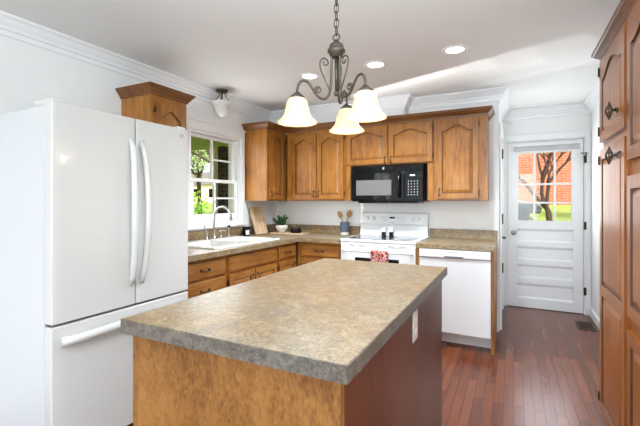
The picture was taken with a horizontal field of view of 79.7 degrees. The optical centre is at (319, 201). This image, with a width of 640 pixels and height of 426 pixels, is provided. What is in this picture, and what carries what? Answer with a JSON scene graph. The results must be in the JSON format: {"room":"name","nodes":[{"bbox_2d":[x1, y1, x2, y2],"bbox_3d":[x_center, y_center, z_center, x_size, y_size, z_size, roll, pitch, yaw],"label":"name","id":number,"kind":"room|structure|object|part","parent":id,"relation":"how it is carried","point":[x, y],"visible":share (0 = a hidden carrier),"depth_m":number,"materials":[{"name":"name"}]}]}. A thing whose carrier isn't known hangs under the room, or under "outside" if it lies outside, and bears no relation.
{"room":"kitchen","nodes":[
{"label":"kitchen","id":0,"kind":"room"},
{"bbox_2d":[0,35,276,231],"bbox_3d":[-2.676,0.090,0.957,0.140,2.410,9.300,0,0,27],"label":"wall","id":1,"kind":"structure","parent":0,"point":[29,73],"depth_m":2.65,"materials":[{"name":"white paint"}]},
{"bbox_2d":[115,81,195,129],"bbox_3d":[-1.308,-0.455,3.076,0.390,0.840,0.449,0,0,27],"label":"upper cabinet","id":2,"kind":"object","parent":1,"relation":"attached to","point":[149,101],"visible":0.45,"depth_m":2.94,"materials":[{"name":"brown wood"}]},
{"bbox_3d":[-1.308,-0.840,3.076,0.390,0.070,0.449,0,0,27],"label":"crown","id":3,"kind":"part","parent":2,"relation":"part of","materials":[{"name":"brown wood"}]},
{"bbox_3d":[-1.171,-0.407,3.007,0.019,0.685,0.285,0,0,27],"label":"door","id":4,"kind":"part","parent":2,"relation":"part of","materials":[{"name":"brown wood"}]},
{"bbox_2d":[186,115,247,229],"bbox_3d":[-1.114,-0.270,3.997,0.189,1.070,0.929,0,0,27],"label":"window","id":5,"kind":"structure","parent":1,"relation":"in","point":[236,147],"depth_m":4.07,"materials":[{"name":"white paint"}]},
{"bbox_3d":[-1.135,-0.439,4.008,0.035,0.468,0.697,0,0,27],"label":"sash","id":6,"kind":"part","parent":5,"relation":"part of","materials":[{"name":"white paint"}]},
{"bbox_3d":[-1.102,-0.018,3.991,0.035,0.429,0.697,0,0,27],"label":"sash","id":7,"kind":"part","parent":5,"relation":"part of","materials":[{"name":"white paint"}]},
{"bbox_3d":[-1.137,-0.240,4.008,0.139,0.920,0.745,0,0,27],"label":"frame","id":8,"kind":"part","parent":5,"relation":"part of","materials":[{"name":"white paint"}]},
{"bbox_3d":[-1.052,0.253,3.966,0.049,0.025,0.929,0,0,27],"label":"sill","id":9,"kind":"part","parent":5,"relation":"part of","materials":[{"name":"white paint"}]},
{"bbox_2d":[245,129,286,200],"bbox_3d":[-0.554,-0.410,4.607,0.359,0.800,0.668,0,0,27],"label":"upper cabinet","id":10,"kind":"object","parent":1,"relation":"attached to","point":[265,149],"visible":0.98,"depth_m":4.34,"materials":[{"name":"brown wood"}]},
{"bbox_3d":[-0.500,-0.398,4.404,0.019,0.735,0.285,0,0,27],"label":"door","id":11,"kind":"part","parent":10,"relation":"part of","materials":[{"name":"brown wood"}]},
{"bbox_2d":[242,105,494,133],"bbox_3d":[0.419,-0.846,4.062,2.656,0.070,0.415,0,0,19],"label":"crown molding","id":12,"kind":"structure","parent":10,"relation":"attached to","point":[482,110],"depth_m":3.91,"materials":[{"name":"brown wood"}]},
{"bbox_2d":[188,224,360,240],"bbox_3d":[-0.550,0.334,3.703,1.180,0.095,2.278,0,0,27],"label":"backsplash","id":13,"kind":"structure","parent":1,"relation":"attached to","point":[237,231],"depth_m":4.49,"materials":[{"name":"stone"}]},
{"bbox_2d":[0,10,599,121],"bbox_3d":[-0.810,-1.059,0.571,3.540,0.112,10.290,0,0,27],"label":"trim","id":14,"kind":"structure","parent":1,"relation":"attached to","point":[11,26],"depth_m":3.77,"materials":[{"name":"white paint"}]},
{"bbox_2d":[276,225,287,231],"bbox_3d":[-0.454,0.322,4.563,0.144,0.085,0.144,0,0,27],"label":"bowl","id":15,"kind":"object","parent":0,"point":[281,228],"depth_m":4.51,"materials":[{"name":"white ceramic"}]},
{"bbox_2d":[0,0,619,110],"bbox_3d":[-0.301,-1.165,0.314,4.980,0.100,10.490,0,0,27],"label":"ceiling","id":16,"kind":"structure","parent":0,"point":[257,51],"depth_m":2.65,"materials":[{"name":"paint"}]},
{"bbox_2d":[210,88,232,116],"bbox_3d":[-0.980,-0.982,3.832,0.233,0.266,0.233,0,0,27],"label":"flush light","id":17,"kind":"object","parent":16,"relation":"attached to","point":[221,106],"visible":1,"depth_m":3.78,"materials":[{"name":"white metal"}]},
{"bbox_3d":[-0.980,-0.920,3.832,0.233,0.142,0.233,0,0,27],"label":"lamp shade","id":18,"kind":"part","parent":17,"relation":"part of","materials":[{"name":"white glass"}]},
{"bbox_3d":[-0.983,-1.040,3.811,0.190,0.110,0.177,0,0,27],"label":"frame","id":19,"kind":"part","parent":17,"relation":"part of","materials":[{"name":"brown metal"}]},
{"bbox_2d":[299,73,319,79],"bbox_3d":[-0.093,-1.111,3.403,0.188,0.006,0.188,0,0,27],"label":"recessed light","id":20,"kind":"object","parent":16,"relation":"in","point":[308,76],"visible":0.99,"depth_m":3.40,"materials":[{"name":"white paint"}]},
{"bbox_2d":[277,0,386,134],"bbox_3d":[0.101,-0.733,1.778,0.487,0.764,0.466,0,0,27],"label":"chandelier","id":21,"kind":"object","parent":16,"relation":"hanging from","point":[365,108],"visible":1,"depth_m":1.71,"materials":[{"name":"white glass"}]},
{"bbox_3d":[-0.102,-0.406,1.718,0.178,0.110,0.178,0,0,27],"label":"lamp shade","id":22,"kind":"part","parent":21,"relation":"part of","materials":[{"name":"white glass"}]},
{"bbox_3d":[-0.025,-0.564,1.733,0.170,0.207,0.012,0,0,-11],"label":"arm","id":23,"kind":"part","parent":21,"relation":"part of","materials":[{"name":"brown metal"}]},
{"bbox_3d":[0.075,-0.917,1.752,0.021,0.324,0.021,0,0,-18],"label":"chain","id":24,"kind":"part","parent":21,"relation":"part of","materials":[{"name":"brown metal"}]},
{"bbox_3d":[0.108,-0.564,1.847,0.011,0.207,0.170,0,0,19],"label":"arm","id":25,"kind":"part","parent":21,"relation":"part of","materials":[{"name":"brown metal"}]},
{"bbox_3d":[0.134,-0.406,1.922,0.178,0.110,0.178,0,0,27],"label":"lamp shade","id":26,"kind":"part","parent":21,"relation":"part of","materials":[{"name":"white glass"}]},
{"bbox_3d":[0.141,-0.564,1.675,0.011,0.207,0.169,0,0,-41],"label":"arm","id":27,"kind":"part","parent":21,"relation":"part of","materials":[{"name":"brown metal"}]},
{"bbox_3d":[0.192,-0.406,1.615,0.178,0.110,0.178,0,0,27],"label":"lamp shade","id":28,"kind":"part","parent":21,"relation":"part of","materials":[{"name":"white glass"}]},
{"bbox_2d":[364,60,386,68],"bbox_3d":[0.451,-1.111,3.116,0.188,0.006,0.188,0,0,27],"label":"recessed light","id":29,"kind":"object","parent":16,"relation":"in","point":[375,64],"visible":1,"depth_m":3.11,"materials":[{"name":"white paint"}]},
{"bbox_2d":[442,44,468,54],"bbox_3d":[0.989,-1.111,2.811,0.188,0.006,0.188,0,0,27],"label":"recessed light","id":30,"kind":"object","parent":16,"relation":"in","point":[459,48],"visible":1,"depth_m":2.80,"materials":[{"name":"white paint"}]},
{"bbox_2d":[127,305,606,425],"bbox_3d":[-0.301,1.345,0.314,4.980,0.100,10.490,0,0,27],"label":"floor","id":31,"kind":"structure","parent":0,"point":[543,369],"depth_m":2.87,"materials":[{"name":"brown wood"}]},
{"bbox_2d":[0,98,187,425],"bbox_3d":[-1.391,0.398,2.360,0.851,1.795,0.858,0,0,27],"label":"refrigerator","id":32,"kind":"object","parent":31,"relation":"on","point":[94,203],"visible":0.88,"depth_m":2.00,"materials":[{"name":"metal"}]},
{"bbox_3d":[-1.199,0.055,2.036,0.065,1.074,0.452,0,0,27],"label":"door","id":33,"kind":"part","parent":32,"relation":"part of","materials":[{"name":"metal"}]},
{"bbox_3d":[-1.055,0.673,2.190,0.098,0.064,0.791,0,0,27],"label":"handle","id":34,"kind":"part","parent":32,"relation":"part of","materials":[{"name":"plastic"}]},
{"bbox_3d":[-1.108,0.939,2.217,0.065,0.669,0.858,0,0,27],"label":"freezer drawer","id":35,"kind":"part","parent":32,"relation":"part of","materials":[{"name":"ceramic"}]},
{"bbox_3d":[-1.060,0.060,2.179,0.086,0.839,0.038,0,0,43],"label":"handle","id":36,"kind":"part","parent":32,"relation":"part of","materials":[{"name":"plastic"}]},
{"bbox_3d":[-1.026,0.060,2.248,0.086,0.839,0.038,0,0,11],"label":"handle","id":37,"kind":"part","parent":32,"relation":"part of","materials":[{"name":"plastic"}]},
{"bbox_3d":[-1.005,0.055,2.422,0.065,1.074,0.400,0,0,27],"label":"door","id":38,"kind":"part","parent":32,"relation":"part of","materials":[{"name":"metal"}]},
{"bbox_2d":[184,255,225,298],"bbox_3d":[-1.154,0.859,3.021,0.713,0.872,0.515,0,0,27],"label":"base cabinet","id":39,"kind":"object","parent":31,"relation":"on","point":[208,275],"visible":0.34,"depth_m":2.89,"materials":[{"name":"brown wood"}]},
{"bbox_3d":[-0.870,0.667,2.883,0.019,0.145,0.465,0,0,27],"label":"drawer","id":40,"kind":"part","parent":39,"relation":"part of","materials":[{"name":"brown wood"}]},
{"bbox_3d":[-0.870,0.515,2.883,0.019,0.130,0.465,0,0,27],"label":"drawer","id":41,"kind":"part","parent":39,"relation":"part of","materials":[{"name":"brown wood"}]},
{"bbox_2d":[226,246,277,286],"bbox_3d":[-0.870,0.859,3.585,0.713,0.872,0.745,0,0,27],"label":"base cabinet","id":42,"kind":"object","parent":31,"relation":"on","point":[241,267],"visible":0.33,"depth_m":3.37,"materials":[{"name":"brown wood"}]},
{"bbox_3d":[-0.668,0.885,3.282,0.019,0.570,0.345,0,0,27],"label":"door","id":43,"kind":"part","parent":42,"relation":"part of","materials":[{"name":"brown wood"}]},
{"bbox_3d":[-0.506,0.885,3.603,0.019,0.570,0.345,0,0,27],"label":"door","id":44,"kind":"part","parent":42,"relation":"part of","materials":[{"name":"brown wood"}]},
{"bbox_2d":[188,224,360,261],"bbox_3d":[-0.550,0.354,3.703,1.180,0.137,2.278,0,0,27],"label":"countertop","id":45,"kind":"structure","parent":42,"relation":"on","point":[318,233],"depth_m":4.00,"materials":[{"name":"stone"}]},
{"bbox_2d":[204,206,231,239],"bbox_3d":[-0.965,0.204,3.740,0.235,0.325,0.254,0,0,27],"label":"faucet","id":46,"kind":"object","parent":45,"relation":"on","point":[219,207],"visible":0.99,"depth_m":3.76,"materials":[{"name":"silver metal"}]},
{"bbox_3d":[-1.090,0.296,3.691,0.052,0.142,0.053,0,0,27],"label":"handle","id":47,"kind":"part","parent":46,"relation":"part of","materials":[{"name":"silver metal"}]},
{"bbox_2d":[188,236,279,249],"bbox_3d":[-0.880,0.472,3.580,0.585,0.210,0.940,0,0,27],"label":"sink","id":48,"kind":"object","parent":45,"relation":"in","point":[225,242],"visible":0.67,"depth_m":3.60,"materials":[{"name":"white ceramic"}]},
{"bbox_3d":[-0.954,0.473,3.373,0.428,0.208,0.413,0,0,27],"label":"bowl","id":49,"kind":"part","parent":48,"relation":"part of","materials":[{"name":"white ceramic"}]},
{"bbox_2d":[227,225,230,236],"bbox_3d":[-0.946,0.304,3.977,0.048,0.124,0.048,0,0,27],"label":"sprayer","id":50,"kind":"object","parent":48,"relation":"on","point":[228,226],"visible":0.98,"depth_m":3.97,"materials":[{"name":"silver metal"}]},
{"bbox_3d":[-0.752,0.473,3.773,0.428,0.208,0.398,0,0,27],"label":"bowl","id":51,"kind":"part","parent":48,"relation":"part of","materials":[{"name":"white ceramic"}]},
{"bbox_2d":[242,226,249,235],"bbox_3d":[-0.818,0.329,4.253,0.086,0.104,0.086,0,0,-8],"label":"jar","id":52,"kind":"object","parent":45,"relation":"on","point":[245,229],"visible":0.97,"depth_m":4.22,"materials":[{"name":"black glass"}]},
{"bbox_2d":[249,207,267,234],"bbox_3d":[-0.718,0.222,4.476,0.128,0.318,0.184,0,0,43],"label":"cutting board","id":53,"kind":"object","parent":45,"relation":"on","point":[256,213],"visible":1,"depth_m":4.46,"materials":[{"name":"brown wood"}]},
{"bbox_2d":[270,232,309,234],"bbox_3d":[-0.352,0.372,4.522,0.440,0.016,0.170,0,0,21],"label":"serving board","id":54,"kind":"object","parent":45,"relation":"on","point":[288,233],"visible":0.96,"depth_m":4.46,"materials":[{"name":"brown wood"}]},
{"bbox_2d":[272,214,288,231],"bbox_3d":[-0.459,0.256,4.567,0.157,0.217,0.248,0,0,27],"label":"potted plant","id":55,"kind":"object","parent":54,"relation":"on","point":[281,220],"visible":1,"depth_m":4.52,"materials":[{"name":"green plant"}]},
{"bbox_2d":[290,227,301,232],"bbox_3d":[-0.282,0.287,4.493,0.132,0.155,0.132,0,0,27],"label":"dish","id":56,"kind":"object","parent":54,"relation":"on","point":[293,229],"visible":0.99,"depth_m":4.44,"materials":[{"name":"black ceramic"}]},
{"bbox_2d":[340,222,348,234],"bbox_3d":[0.285,0.307,4.431,0.104,0.146,0.104,0,0,27],"label":"utensil crock","id":57,"kind":"object","parent":45,"relation":"on","point":[344,226],"visible":1,"depth_m":4.39,"materials":[{"name":"blue ceramic"}]},
{"bbox_2d":[346,210,350,221],"bbox_3d":[0.318,0.226,4.441,0.091,0.263,0.015,0,0,7],"label":"wooden spoon","id":58,"kind":"object","parent":57,"relation":"in","point":[348,211],"visible":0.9,"depth_m":4.44,"materials":[{"name":"brown wood"}]},
{"bbox_2d":[276,242,296,271],"bbox_3d":[-0.614,0.859,4.092,0.713,0.872,0.386,0,0,27],"label":"base cabinet","id":59,"kind":"object","parent":31,"relation":"on","point":[286,253],"visible":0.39,"depth_m":3.91,"materials":[{"name":"brown wood"}]},
{"bbox_3d":[-0.338,0.515,3.938,0.019,0.130,0.321,0,0,27],"label":"drawer","id":60,"kind":"part","parent":59,"relation":"part of","materials":[{"name":"brown wood"}]},
{"bbox_3d":[-0.338,0.885,3.938,0.019,0.570,0.321,0,0,27],"label":"door","id":61,"kind":"part","parent":59,"relation":"part of","materials":[{"name":"brown wood"}]},
{"bbox_2d":[133,281,441,425],"bbox_3d":[0.049,0.860,1.736,0.748,0.870,1.455,0,0,27],"label":"kitchen island","id":62,"kind":"object","parent":31,"relation":"on","point":[401,384],"visible":0.5,"depth_m":1.16,"materials":[{"name":"brown wood"}]},
{"bbox_3d":[-0.279,0.860,1.093,0.702,0.870,0.006,0,0,27],"label":"panel","id":63,"kind":"part","parent":62,"relation":"part of","materials":[{"name":"brown wood"}]},
{"bbox_2d":[121,258,446,384],"bbox_3d":[0.047,0.403,1.739,0.796,0.044,1.507,0,0,27],"label":"island countertop","id":64,"kind":"structure","parent":62,"relation":"on","point":[326,319],"depth_m":1.28,"materials":[{"name":"stone"}]},
{"bbox_3d":[0.380,0.860,1.582,0.007,0.870,1.433,0,0,27],"label":"panel","id":65,"kind":"part","parent":62,"relation":"part of","materials":[{"name":"brown wood"}]},
{"bbox_2d":[413,309,417,342],"bbox_3d":[0.399,0.520,1.607,0.005,0.120,0.080,0,0,27],"label":"outlet plate","id":66,"kind":"object","parent":62,"relation":"attached to","point":[415,314],"depth_m":1.60,"materials":[{"name":"white plastic"}]},
{"bbox_2d":[298,242,340,265],"bbox_3d":[0.109,0.859,4.277,0.507,0.872,0.658,0,0,27],"label":"base cabinet","id":67,"kind":"object","parent":31,"relation":"on","point":[308,252],"visible":0.27,"depth_m":4.02,"materials":[{"name":"brown wood"}]},
{"bbox_3d":[-0.006,0.885,4.011,0.442,0.570,0.019,0,0,27],"label":"door","id":68,"kind":"part","parent":67,"relation":"part of","materials":[{"name":"brown wood"}]},
{"bbox_3d":[-0.006,0.515,4.011,0.442,0.130,0.019,0,0,27],"label":"drawer","id":69,"kind":"part","parent":67,"relation":"part of","materials":[{"name":"brown wood"}]},
{"bbox_2d":[340,212,428,264],"bbox_3d":[0.675,0.693,3.965,0.762,1.145,0.703,0,0,27],"label":"range","id":70,"kind":"object","parent":31,"relation":"on","point":[410,229],"visible":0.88,"depth_m":3.97,"materials":[{"name":"white metal"}]},
{"bbox_3d":[0.532,0.485,3.680,0.707,0.033,0.065,0,0,27],"label":"handle","id":71,"kind":"part","parent":70,"relation":"part of","materials":[{"name":"white metal"}]},
{"bbox_3d":[0.555,0.750,3.726,0.754,0.600,0.043,0,0,27],"label":"oven door","id":72,"kind":"part","parent":70,"relation":"part of","materials":[{"name":"white metal"}]},
{"bbox_2d":[370,250,387,262],"bbox_3d":[0.562,0.580,3.637,0.165,0.231,0.046,0,0,27],"label":"dish towel","id":73,"kind":"object","parent":70,"relation":"hanging from","point":[375,255],"visible":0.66,"depth_m":3.62,"materials":[{"name":"red fabric"}]},
{"bbox_3d":[0.554,0.423,3.725,0.754,0.043,0.044,0,0,27],"label":"vent trim","id":74,"kind":"part","parent":70,"relation":"part of","materials":[{"name":"white metal"}]},
{"bbox_2d":[382,227,385,235],"bbox_3d":[0.698,0.327,4.189,0.042,0.088,0.042,0,0,27],"label":"shaker","id":75,"kind":"object","parent":70,"relation":"on","point":[383,228],"visible":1,"depth_m":4.17,"materials":[{"name":"black glass"}]},
{"bbox_2d":[340,234,428,244],"bbox_3d":[0.678,0.387,3.970,0.762,0.027,0.591,0,0,27],"label":"cooktop","id":76,"kind":"object","parent":70,"relation":"in","point":[362,239],"depth_m":3.84,"materials":[{"name":"white glass"}]},
{"bbox_2d":[389,228,393,235],"bbox_3d":[0.774,0.327,4.151,0.042,0.088,0.042,0,0,27],"label":"shaker","id":77,"kind":"object","parent":70,"relation":"on","point":[391,230],"visible":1,"depth_m":4.13,"materials":[{"name":"black glass"}]},
{"bbox_2d":[417,248,419,264],"bbox_3d":[1.041,0.859,3.807,0.024,0.872,0.620,0,0,27],"label":"filler panel","id":78,"kind":"object","parent":31,"relation":"on","point":[418,256],"visible":0.14,"depth_m":3.53,"materials":[{"name":"brown wood"}]},
{"bbox_2d":[419,248,490,347],"bbox_3d":[1.306,0.861,3.631,0.598,0.868,0.594,0,0,27],"label":"dishwasher","id":79,"kind":"object","parent":31,"relation":"on","point":[466,287],"visible":0.68,"depth_m":3.35,"materials":[{"name":"white metal"}]},
{"bbox_3d":[1.185,0.463,3.393,0.598,0.072,0.056,0,0,27],"label":"control panel","id":80,"kind":"part","parent":79,"relation":"part of","materials":[{"name":"white ceramic"}]},
{"bbox_2d":[416,228,497,251],"bbox_3d":[1.322,0.354,3.663,0.657,0.137,0.663,0,0,27],"label":"countertop","id":81,"kind":"structure","parent":79,"relation":"on","point":[451,239],"depth_m":3.76,"materials":[{"name":"stone"}]},
{"bbox_2d":[491,247,496,354],"bbox_3d":[1.602,0.859,3.524,0.024,0.872,0.620,0,0,27],"label":"end panel","id":82,"kind":"object","parent":31,"relation":"on","point":[493,254],"visible":0.86,"depth_m":3.25,"materials":[{"name":"brown wood"}]},
{"bbox_2d":[575,321,596,331],"bbox_3d":[2.757,1.292,3.986,0.150,0.006,0.300,0,0,27],"label":"floor vent","id":83,"kind":"object","parent":31,"relation":"in","point":[581,325],"visible":1,"depth_m":3.97,"materials":[{"name":"brown metal"}]},
{"bbox_2d":[591,8,631,425],"bbox_3d":[1.744,0.217,1.828,0.686,2.156,0.635,0,0,27],"label":"pantry cabinet","id":84,"kind":"object","parent":31,"relation":"on","point":[611,49],"visible":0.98,"depth_m":1.89,"materials":[{"name":"brown wood"}]},
{"bbox_3d":[1.752,-0.833,1.824,0.668,0.056,0.635,0,0,27],"label":"crown","id":85,"kind":"part","parent":84,"relation":"part of","materials":[{"name":"brown wood"}]},
{"bbox_3d":[1.384,-0.435,1.822,0.049,0.086,0.053,0,0,27],"label":"handle","id":86,"kind":"part","parent":84,"relation":"part of","materials":[{"name":"brown metal"}]},
{"bbox_3d":[1.382,-0.220,1.818,0.049,0.086,0.053,0,0,27],"label":"handle","id":87,"kind":"part","parent":84,"relation":"part of","materials":[{"name":"brown metal"}]},
{"bbox_3d":[1.483,-0.565,1.943,0.019,0.460,0.545,0,0,27],"label":"door","id":88,"kind":"part","parent":84,"relation":"part of","materials":[{"name":"brown wood"}]},
{"bbox_3d":[1.483,0.443,1.943,0.019,1.465,0.545,0,0,27],"label":"door","id":89,"kind":"part","parent":84,"relation":"part of","materials":[{"name":"brown wood"}]},
{"bbox_2d":[617,0,639,425],"bbox_3d":[1.428,0.217,1.182,0.668,2.156,0.800,0,0,27],"label":"pantry cabinet","id":90,"kind":"object","parent":31,"relation":"on","point":[630,7],"visible":1,"depth_m":1.58,"materials":[{"name":"brown wood"}]},
{"bbox_3d":[1.428,-0.833,1.182,0.668,0.056,0.800,0,0,27],"label":"crown","id":91,"kind":"part","parent":90,"relation":"part of","materials":[{"name":"brown wood"}]},
{"bbox_3d":[1.182,0.865,1.345,0.019,0.620,0.710,0,0,27],"label":"door","id":92,"kind":"part","parent":90,"relation":"part of","materials":[{"name":"brown wood"}]},
{"bbox_3d":[1.182,0.193,1.345,0.019,0.605,0.710,0,0,27],"label":"door","id":93,"kind":"part","parent":90,"relation":"part of","materials":[{"name":"brown wood"}]},
{"bbox_3d":[1.182,-0.487,1.345,0.019,0.615,0.710,0,0,27],"label":"door","id":94,"kind":"part","parent":90,"relation":"part of","materials":[{"name":"brown wood"}]},
{"bbox_2d":[277,101,499,331],"bbox_3d":[0.572,0.090,4.482,2.765,2.410,0.120,0,0,27],"label":"wall","id":95,"kind":"structure","parent":0,"point":[469,215],"depth_m":4.04,"materials":[{"name":"white paint"}]},
{"bbox_2d":[287,129,345,200],"bbox_3d":[0.005,-0.410,4.498,0.751,0.800,0.359,0,0,27],"label":"upper cabinet","id":96,"kind":"object","parent":95,"relation":"attached to","point":[316,160],"visible":0.92,"depth_m":4.36,"materials":[{"name":"brown wood"}]},
{"bbox_3d":[-0.187,-0.398,4.439,0.320,0.735,0.019,0,0,27],"label":"door","id":97,"kind":"part","parent":96,"relation":"part of","materials":[{"name":"brown wood"}]},
{"bbox_3d":[0.115,-0.398,4.287,0.325,0.735,0.019,0,0,27],"label":"door","id":98,"kind":"part","parent":96,"relation":"part of","materials":[{"name":"brown wood"}]},
{"bbox_2d":[273,107,407,133],"bbox_3d":[0.165,-0.970,4.525,1.720,0.290,0.170,0,0,27],"label":"trim","id":99,"kind":"structure","parent":95,"relation":"attached to","point":[402,110],"depth_m":4.17,"materials":[{"name":"white paint"}]},
{"bbox_2d":[346,120,433,200],"bbox_3d":[0.762,-0.410,4.116,0.940,0.800,0.359,0,0,27],"label":"upper cabinet","id":100,"kind":"object","parent":95,"relation":"attached to","point":[406,143],"visible":0.88,"depth_m":3.96,"materials":[{"name":"brown wood"}]},
{"bbox_3d":[0.498,-0.594,4.093,0.460,0.392,0.019,0,0,27],"label":"door","id":101,"kind":"part","parent":100,"relation":"part of","materials":[{"name":"brown wood"}]},
{"bbox_2d":[352,164,427,202],"bbox_3d":[0.746,-0.179,4.093,0.763,0.391,0.412,0,0,27],"label":"microwave","id":102,"kind":"object","parent":100,"relation":"attached to","point":[390,183],"visible":0.99,"depth_m":3.94,"materials":[{"name":"black plastic"}]},
{"bbox_3d":[0.599,-0.164,4.009,0.570,0.287,0.028,0,0,27],"label":"door","id":103,"kind":"part","parent":102,"relation":"part of","materials":[{"name":"black glass"}]},
{"bbox_3d":[0.795,-0.162,3.872,0.030,0.272,0.060,0,0,27],"label":"handle","id":104,"kind":"part","parent":102,"relation":"part of","materials":[{"name":"black plastic"}]},
{"bbox_3d":[0.938,-0.164,3.838,0.184,0.287,0.027,0,0,27],"label":"control panel","id":105,"kind":"part","parent":102,"relation":"part of","materials":[{"name":"black plastic"}]},
{"bbox_3d":[0.912,-0.594,3.885,0.440,0.392,0.019,0,0,27],"label":"door","id":106,"kind":"part","parent":100,"relation":"part of","materials":[{"name":"brown wood"}]},
{"bbox_2d":[434,115,488,200],"bbox_3d":[1.398,-0.410,3.795,0.480,0.800,0.359,0,0,27],"label":"upper cabinet","id":107,"kind":"object","parent":95,"relation":"attached to","point":[461,144],"visible":1,"depth_m":3.66,"materials":[{"name":"brown wood"}]},
{"bbox_2d":[430,228,497,239],"bbox_3d":[1.467,0.334,3.950,0.657,0.095,0.020,0,0,27],"label":"backsplash","id":108,"kind":"structure","parent":95,"relation":"attached to","point":[435,233],"depth_m":3.93,"materials":[{"name":"stone"}]},
{"bbox_2d":[502,114,590,141],"bbox_3d":[2.750,0.090,4.605,1.015,2.410,0.120,0,0,27],"label":"wall","id":109,"kind":"structure","parent":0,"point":[581,122],"depth_m":4.56,"materials":[{"name":"white paint"}]},
{"bbox_2d":[504,130,590,315],"bbox_3d":[2.693,0.240,4.601,0.907,2.110,0.178,0,0,27],"label":"door","id":110,"kind":"structure","parent":109,"relation":"attached to","point":[547,264],"depth_m":4.56,"materials":[{"name":"white paint"}]},
{"bbox_3d":[2.685,0.752,4.593,0.580,0.845,0.016,0,0,27],"label":"panel moulding","id":111,"kind":"part","parent":110,"relation":"part of","materials":[{"name":"white paint"}]},
{"bbox_2d":[514,141,579,151],"bbox_3d":[2.684,-0.650,4.557,0.680,0.080,0.038,0,0,27],"label":"raised blind","id":112,"kind":"object","parent":110,"relation":"attached to","point":[544,146],"depth_m":4.55,"materials":[{"name":"white paint"}]},
{"bbox_2d":[591,104,602,318],"bbox_3d":[2.558,0.090,3.184,0.120,2.410,2.590,0,0,27],"label":"wall","id":113,"kind":"structure","parent":0,"point":[596,146],"depth_m":4.13,"materials":[{"name":"white paint"}]},
{"bbox_2d":[590,308,599,329],"bbox_3d":[2.498,1.248,3.215,0.014,0.095,2.590,0,0,27],"label":"baseboard","id":114,"kind":"structure","parent":113,"relation":"attached to","point":[593,315],"depth_m":4.08,"materials":[{"name":"white paint"}]},
{"bbox_3d":[2.025,0.090,4.427,0.120,2.410,1.090,0,0,27],"label":"wall","id":115,"kind":"structure","parent":0,"visible":0},
{"bbox_2d":[500,122,505,329],"bbox_3d":[2.011,0.245,4.266,0.100,2.100,0.890,0,0,27],"label":"door","id":116,"kind":"structure","parent":115,"relation":"in","point":[502,237],"depth_m":3.86,"materials":[{"name":"white paint"}]},
{"bbox_3d":[2.021,0.245,4.261,0.021,2.100,0.890,0,0,27],"label":"casing","id":117,"kind":"part","parent":116,"relation":"part of","materials":[{"name":"white paint"}]},
{"label":"outside","id":118,"kind":"structure","parent":0,"visible":0},
{"bbox_2d":[194,203,570,220],"bbox_3d":[17.108,0.880,33.931,180.000,1.530,104.000,0,0,27],"label":"ground","id":119,"kind":"structure","parent":118,"point":[563,212],"depth_m":19.88,"materials":[{"name":"green plant"}]},
{"bbox_2d":[191,150,209,213],"bbox_3d":[-7.262,-2.063,21.694,3.840,6.320,4.402,0,0,27],"label":"tree","id":120,"kind":"object","parent":119,"relation":"on","point":[198,169],"visible":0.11,"depth_m":21.30,"materials":[{"name":"green plant"}]},
{"bbox_2d":[191,149,209,162],"bbox_3d":[-4.465,-1.816,16.236,4.591,5.449,2.998,0,0,5],"label":"tree","id":121,"kind":"object","parent":119,"relation":"on","point":[208,150],"visible":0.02,"depth_m":16.04,"materials":[{"name":"green plant"}]},
{"bbox_2d":[191,172,212,202],"bbox_3d":[-11.023,-1.455,46.995,11.000,3.900,6.800,0,0,27],"label":"house","id":122,"kind":"structure","parent":119,"relation":"on","point":[206,187],"depth_m":44.61,"materials":[{"name":"beige paint"}]},
{"bbox_2d":[194,190,209,213],"bbox_3d":[-3.696,0.575,9.499,1.748,1.752,1.609,0,0,27],"label":"bush","id":123,"kind":"object","parent":119,"relation":"on","point":[199,211],"visible":0.03,"depth_m":9.58,"materials":[{"name":"green plant"}]},
{"bbox_2d":[213,146,217,213],"bbox_3d":[-1.994,0.305,7.129,0.100,2.680,0.235,0,0,27],"label":"downspout","id":124,"kind":"object","parent":119,"relation":"on","point":[215,148],"visible":0.2,"depth_m":7.17,"materials":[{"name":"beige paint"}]},
{"bbox_2d":[218,146,227,213],"bbox_3d":[-1.787,0.315,7.094,0.200,2.660,0.200,0,0,27],"label":"porch column","id":125,"kind":"structure","parent":119,"relation":"on","point":[222,150],"depth_m":7.04,"materials":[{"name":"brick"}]},
{"bbox_2d":[518,200,541,219],"bbox_3d":[8.155,0.165,18.511,4.285,1.320,1.640,0,0,23],"label":"car","id":126,"kind":"object","parent":119,"relation":"on","point":[524,210],"visible":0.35,"depth_m":17.18,"materials":[{"name":"paint"}]},
{"bbox_2d":[518,151,570,204],"bbox_3d":[13.955,-4.255,27.122,12.100,9.500,8.000,0,0,27],"label":"house","id":127,"kind":"structure","parent":119,"relation":"on","point":[525,161],"depth_m":23.40,"materials":[{"name":"brick"}]},
{"bbox_2d":[518,151,570,220],"bbox_3d":[4.497,-0.505,8.507,3.055,4.118,2.700,0,0,27],"label":"tree","id":128,"kind":"object","parent":119,"relation":"on","point":[548,213],"visible":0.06,"depth_m":8.04,"materials":[{"name":"brown plant"}]},
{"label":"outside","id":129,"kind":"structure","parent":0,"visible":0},
{"bbox_2d":[191,136,227,150],"bbox_3d":[-4.195,-1.105,4.019,5.290,0.100,8.400,0,0,27],"label":"ceiling","id":130,"kind":"structure","parent":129,"point":[196,143],"depth_m":7.08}
]}

